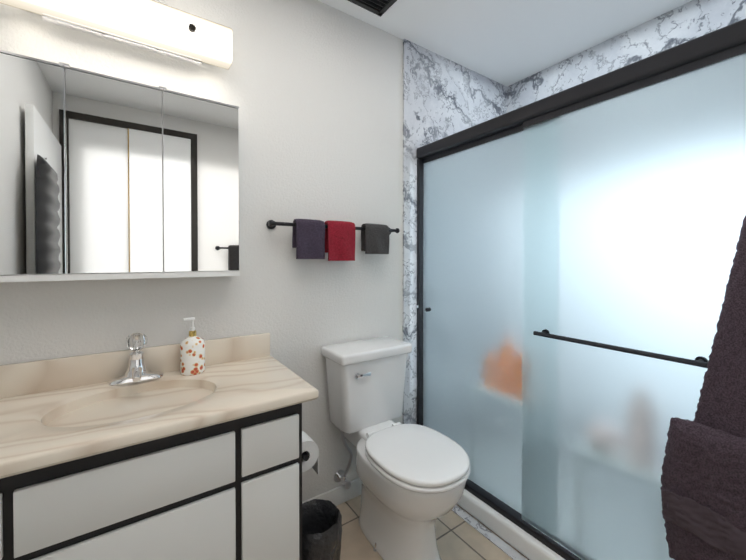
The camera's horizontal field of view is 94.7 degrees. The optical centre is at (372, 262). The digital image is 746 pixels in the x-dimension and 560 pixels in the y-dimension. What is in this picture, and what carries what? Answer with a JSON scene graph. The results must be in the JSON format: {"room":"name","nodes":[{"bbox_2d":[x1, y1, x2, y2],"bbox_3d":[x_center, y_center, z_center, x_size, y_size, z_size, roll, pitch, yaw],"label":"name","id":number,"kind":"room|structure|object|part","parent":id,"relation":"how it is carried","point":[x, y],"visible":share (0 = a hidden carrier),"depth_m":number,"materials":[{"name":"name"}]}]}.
{"room":"bathroom","nodes":[
{"label":"bathroom","id":0,"kind":"room"},
{"bbox_2d":[0,0,402,501],"bbox_3d":[-0.182,-0.021,1.744,2.880,2.530,0.100,0,1,-34],"label":"wall","id":1,"kind":"structure","parent":0,"point":[312,90],"depth_m":1.53,"materials":[{"name":"white paint"}]},
{"bbox_2d":[0,0,232,69],"bbox_3d":[-0.823,-0.822,1.165,0.638,0.150,0.117,0,1,-34],"label":"wall sconce","id":2,"kind":"object","parent":1,"relation":"attached to","point":[153,26],"visible":0.98,"depth_m":1.16,"materials":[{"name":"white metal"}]},
{"bbox_3d":[-0.831,-0.753,1.177,0.438,0.012,0.030,0,1,-34],"label":"trim","id":3,"kind":"part","parent":2,"relation":"part of","materials":[{"name":"silver metal"}]},
{"bbox_2d":[0,50,239,281],"bbox_3d":[-0.852,-0.272,1.148,0.749,0.650,0.121,0,1,-34],"label":"upper cabinet","id":4,"kind":"object","parent":1,"relation":"attached to","point":[103,177],"visible":1,"depth_m":1.09,"materials":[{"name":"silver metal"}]},
{"bbox_3d":[-1.027,-0.274,0.962,0.247,0.617,0.005,0,1,-34],"label":"door","id":5,"kind":"part","parent":4,"relation":"part of","materials":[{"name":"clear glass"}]},
{"bbox_3d":[-0.821,-0.275,1.103,0.247,0.617,0.005,0,1,-34],"label":"door","id":6,"kind":"part","parent":4,"relation":"part of","materials":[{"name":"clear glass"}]},
{"bbox_3d":[-0.821,-0.588,1.100,0.749,0.006,0.008,0,1,-34],"label":"rail","id":7,"kind":"part","parent":4,"relation":"part of","materials":[{"name":"silver metal"}]},
{"bbox_3d":[-0.821,0.044,1.107,0.749,0.018,0.008,0,1,-34],"label":"rail","id":8,"kind":"part","parent":4,"relation":"part of","materials":[{"name":"white paint"}]},
{"bbox_3d":[-0.615,-0.277,1.244,0.247,0.617,0.005,0,1,-34],"label":"door","id":9,"kind":"part","parent":4,"relation":"part of","materials":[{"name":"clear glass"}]},
{"bbox_2d":[0,333,269,398],"bbox_3d":[-0.834,0.357,1.227,0.935,0.099,0.020,0,1,-34],"label":"backsplash","id":10,"kind":"structure","parent":1,"relation":"attached to","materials":[{"name":"stone"}]},
{"bbox_2d":[302,478,360,505],"bbox_3d":[-0.545,1.155,1.442,1.725,0.085,0.012,0,1,-34],"label":"baseboard","id":11,"kind":"structure","parent":1,"relation":"attached to","point":[341,494],"depth_m":1.70,"materials":[{"name":"white paint"}]},
{"bbox_2d":[266,219,399,260],"bbox_3d":[-0.158,-0.102,1.641,0.693,0.188,0.095,0,1,-34],"label":"towel rail","id":12,"kind":"object","parent":1,"relation":"attached to","point":[319,239],"visible":1,"depth_m":1.58,"materials":[{"name":"fabric"}]},
{"bbox_2d":[403,39,506,423],"bbox_3d":[0.562,-0.026,2.186,0.952,2.430,0.012,0,1,-34],"label":"wall","id":13,"kind":"structure","parent":1,"relation":"attached to","point":[443,97],"depth_m":1.97,"materials":[{"name":"white stone"}]},
{"bbox_2d":[336,495,528,559],"bbox_3d":[0.448,1.230,0.838,2.880,0.050,2.332,0,1,-34],"label":"floor","id":14,"kind":"structure","parent":0,"point":[458,537],"depth_m":1.48,"materials":[{"name":"tile"}]},
{"bbox_2d":[0,317,318,559],"bbox_3d":[-0.660,0.703,1.070,1.055,0.997,0.483,0,1,-34],"label":"bathroom vanity","id":15,"kind":"object","parent":14,"relation":"on","point":[192,446],"visible":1,"depth_m":0.96,"materials":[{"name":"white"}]},
{"bbox_3d":[-0.855,0.557,0.676,0.175,0.138,0.014,0,1,-34],"label":"panel","id":16,"kind":"part","parent":15,"relation":"part of","materials":[{"name":"white wood"}]},
{"bbox_3d":[-0.583,0.558,0.862,0.449,0.142,0.014,0,1,-34],"label":"panel","id":17,"kind":"part","parent":15,"relation":"part of","materials":[{"name":"white wood"}]},
{"bbox_3d":[-0.583,0.878,0.866,0.449,0.453,0.014,0,1,-34],"label":"panel","id":18,"kind":"part","parent":15,"relation":"part of","materials":[{"name":"white"}]},
{"bbox_2d":[108,333,162,385],"bbox_3d":[-0.793,0.324,1.153,0.156,0.163,0.145,0,1,-34],"label":"faucet","id":19,"kind":"object","parent":15,"relation":"on","point":[136,366],"depth_m":1.18,"materials":[{"name":"silver metal"}]},
{"bbox_3d":[-0.595,0.504,0.874,0.870,0.120,0.020,0,1,-34],"label":"rail","id":20,"kind":"part","parent":15,"relation":"part of","materials":[{"name":"black"}]},
{"bbox_2d":[180,335,204,375],"bbox_3d":[-0.665,0.338,1.267,0.082,0.134,0.082,0,1,-34],"label":"soap bottle","id":21,"kind":"object","parent":15,"relation":"on","point":[192,349],"depth_m":1.24,"materials":[{"name":"ceramic"}]},
{"bbox_3d":[-0.311,0.872,1.052,0.175,0.460,0.014,0,1,-34],"label":"panel","id":22,"kind":"part","parent":15,"relation":"part of","materials":[{"name":"white wood"}]},
{"bbox_3d":[-0.311,0.553,1.049,0.175,0.138,0.014,0,1,-34],"label":"panel","id":23,"kind":"part","parent":15,"relation":"part of","materials":[{"name":"white wood"}]},
{"bbox_2d":[302,499,341,559],"bbox_3d":[-0.215,1.069,1.274,0.192,0.262,0.196,0,1,-34],"label":"trash can","id":24,"kind":"object","parent":14,"relation":"on","point":[321,529],"visible":0.85,"depth_m":1.27,"materials":[{"name":"black plastic"}]},
{"bbox_2d":[321,336,469,559],"bbox_3d":[0.101,0.797,1.473,0.396,0.800,0.681,0,1,-34],"label":"toilet","id":25,"kind":"object","parent":14,"relation":"on","point":[413,478],"visible":1,"depth_m":1.42,"materials":[{"name":"white ceramic"}]},
{"bbox_3d":[-0.121,1.056,1.631,0.034,0.034,0.012,0,1,-34],"label":"supply valve handle","id":26,"kind":"part","parent":25,"relation":"part of","materials":[{"name":"silver metal"}]},
{"bbox_3d":[-0.040,0.497,1.515,0.071,0.016,0.012,0,1,-34],"label":"lever","id":27,"kind":"part","parent":25,"relation":"part of","materials":[{"name":"silver metal"}]},
{"bbox_3d":[-0.028,0.598,1.658,0.372,0.315,0.188,0,1,-34],"label":"tank","id":28,"kind":"part","parent":25,"relation":"part of","materials":[{"name":"white ceramic"}]},
{"bbox_3d":[-0.027,0.419,1.655,0.396,0.047,0.212,0,1,-34],"label":"lid","id":29,"kind":"part","parent":25,"relation":"part of","materials":[{"name":"white ceramic"}]},
{"bbox_3d":[0.135,0.989,1.425,0.348,0.418,0.544,0,1,-34],"label":"bowl","id":30,"kind":"part","parent":25,"relation":"part of","materials":[{"name":"white ceramic"}]},
{"bbox_3d":[0.175,0.770,1.363,0.354,0.018,0.416,0,1,-34],"label":"seat","id":31,"kind":"part","parent":25,"relation":"part of","materials":[{"name":"white plastic"}]},
{"bbox_3d":[0.174,0.749,1.365,0.350,0.020,0.418,0,1,-34],"label":"seat lid","id":32,"kind":"part","parent":25,"relation":"part of","materials":[{"name":"white plastic"}]},
{"bbox_2d":[452,505,526,559],"bbox_3d":[0.607,1.197,1.363,0.043,0.004,1.420,0,1,-34],"label":"floor strip","id":33,"kind":"object","parent":14,"relation":"on","point":[502,545],"depth_m":1.51,"materials":[{"name":"white stone"}]},
{"bbox_2d":[416,19,745,559],"bbox_3d":[1.002,0.276,1.482,0.999,1.842,1.651,0,1,-34],"label":"shower enclosure","id":34,"kind":"object","parent":14,"relation":"on","point":[581,321],"visible":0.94,"depth_m":1.19,"materials":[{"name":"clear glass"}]},
{"bbox_3d":[0.506,0.257,1.653,0.006,1.633,0.760,0,1,-34],"label":"glass","id":35,"kind":"part","parent":34,"relation":"part of","materials":[{"name":"white"}]},
{"bbox_3d":[0.833,0.263,1.134,0.006,1.633,0.730,0,1,-34],"label":"glass","id":36,"kind":"part","parent":34,"relation":"part of","materials":[{"name":"white"}]},
{"bbox_2d":[693,215,745,437],"bbox_3d":[0.998,0.416,0.762,0.064,1.140,0.465,0,1,-34],"label":"hanging towel","id":37,"kind":"object","parent":34,"relation":"hanging from","point":[721,407],"depth_m":0.88,"materials":[{"name":"fabric"}]},
{"bbox_2d":[318,0,691,86],"bbox_3d":[0.448,-1.250,0.810,2.880,0.050,2.332,0,1,-34],"label":"ceiling","id":38,"kind":"structure","parent":0,"point":[507,43],"depth_m":1.80,"materials":[{"name":"white paint"}]},
{"bbox_2d":[348,0,396,16],"bbox_3d":[0.006,-1.226,1.536,0.250,0.013,0.250,0,1,-34],"label":"ceiling vent","id":39,"kind":"object","parent":38,"relation":"in","point":[380,8],"visible":1,"depth_m":1.63,"materials":[{"name":"grey metal"}]},
{"bbox_3d":[-0.059,-1.228,1.630,0.250,0.012,0.022,0,1,-34],"label":"frame","id":40,"kind":"part","parent":39,"relation":"part of","materials":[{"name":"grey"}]},
{"bbox_3d":[0.100,-1.228,1.601,0.022,0.012,0.250,0,1,-34],"label":"frame","id":41,"kind":"part","parent":39,"relation":"part of","materials":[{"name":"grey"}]},
{"bbox_3d":[1.623,-0.019,1.568,0.100,2.530,2.232,0,1,-34],"label":"wall","id":42,"kind":"structure","parent":0,"visible":0},
{"bbox_2d":[507,0,745,112],"bbox_3d":[1.355,-0.022,1.861,0.012,2.430,1.420,0,1,-34],"label":"wall","id":43,"kind":"structure","parent":42,"relation":"attached to","point":[689,21],"depth_m":1.82,"materials":[{"name":"white stone"}]}
]}

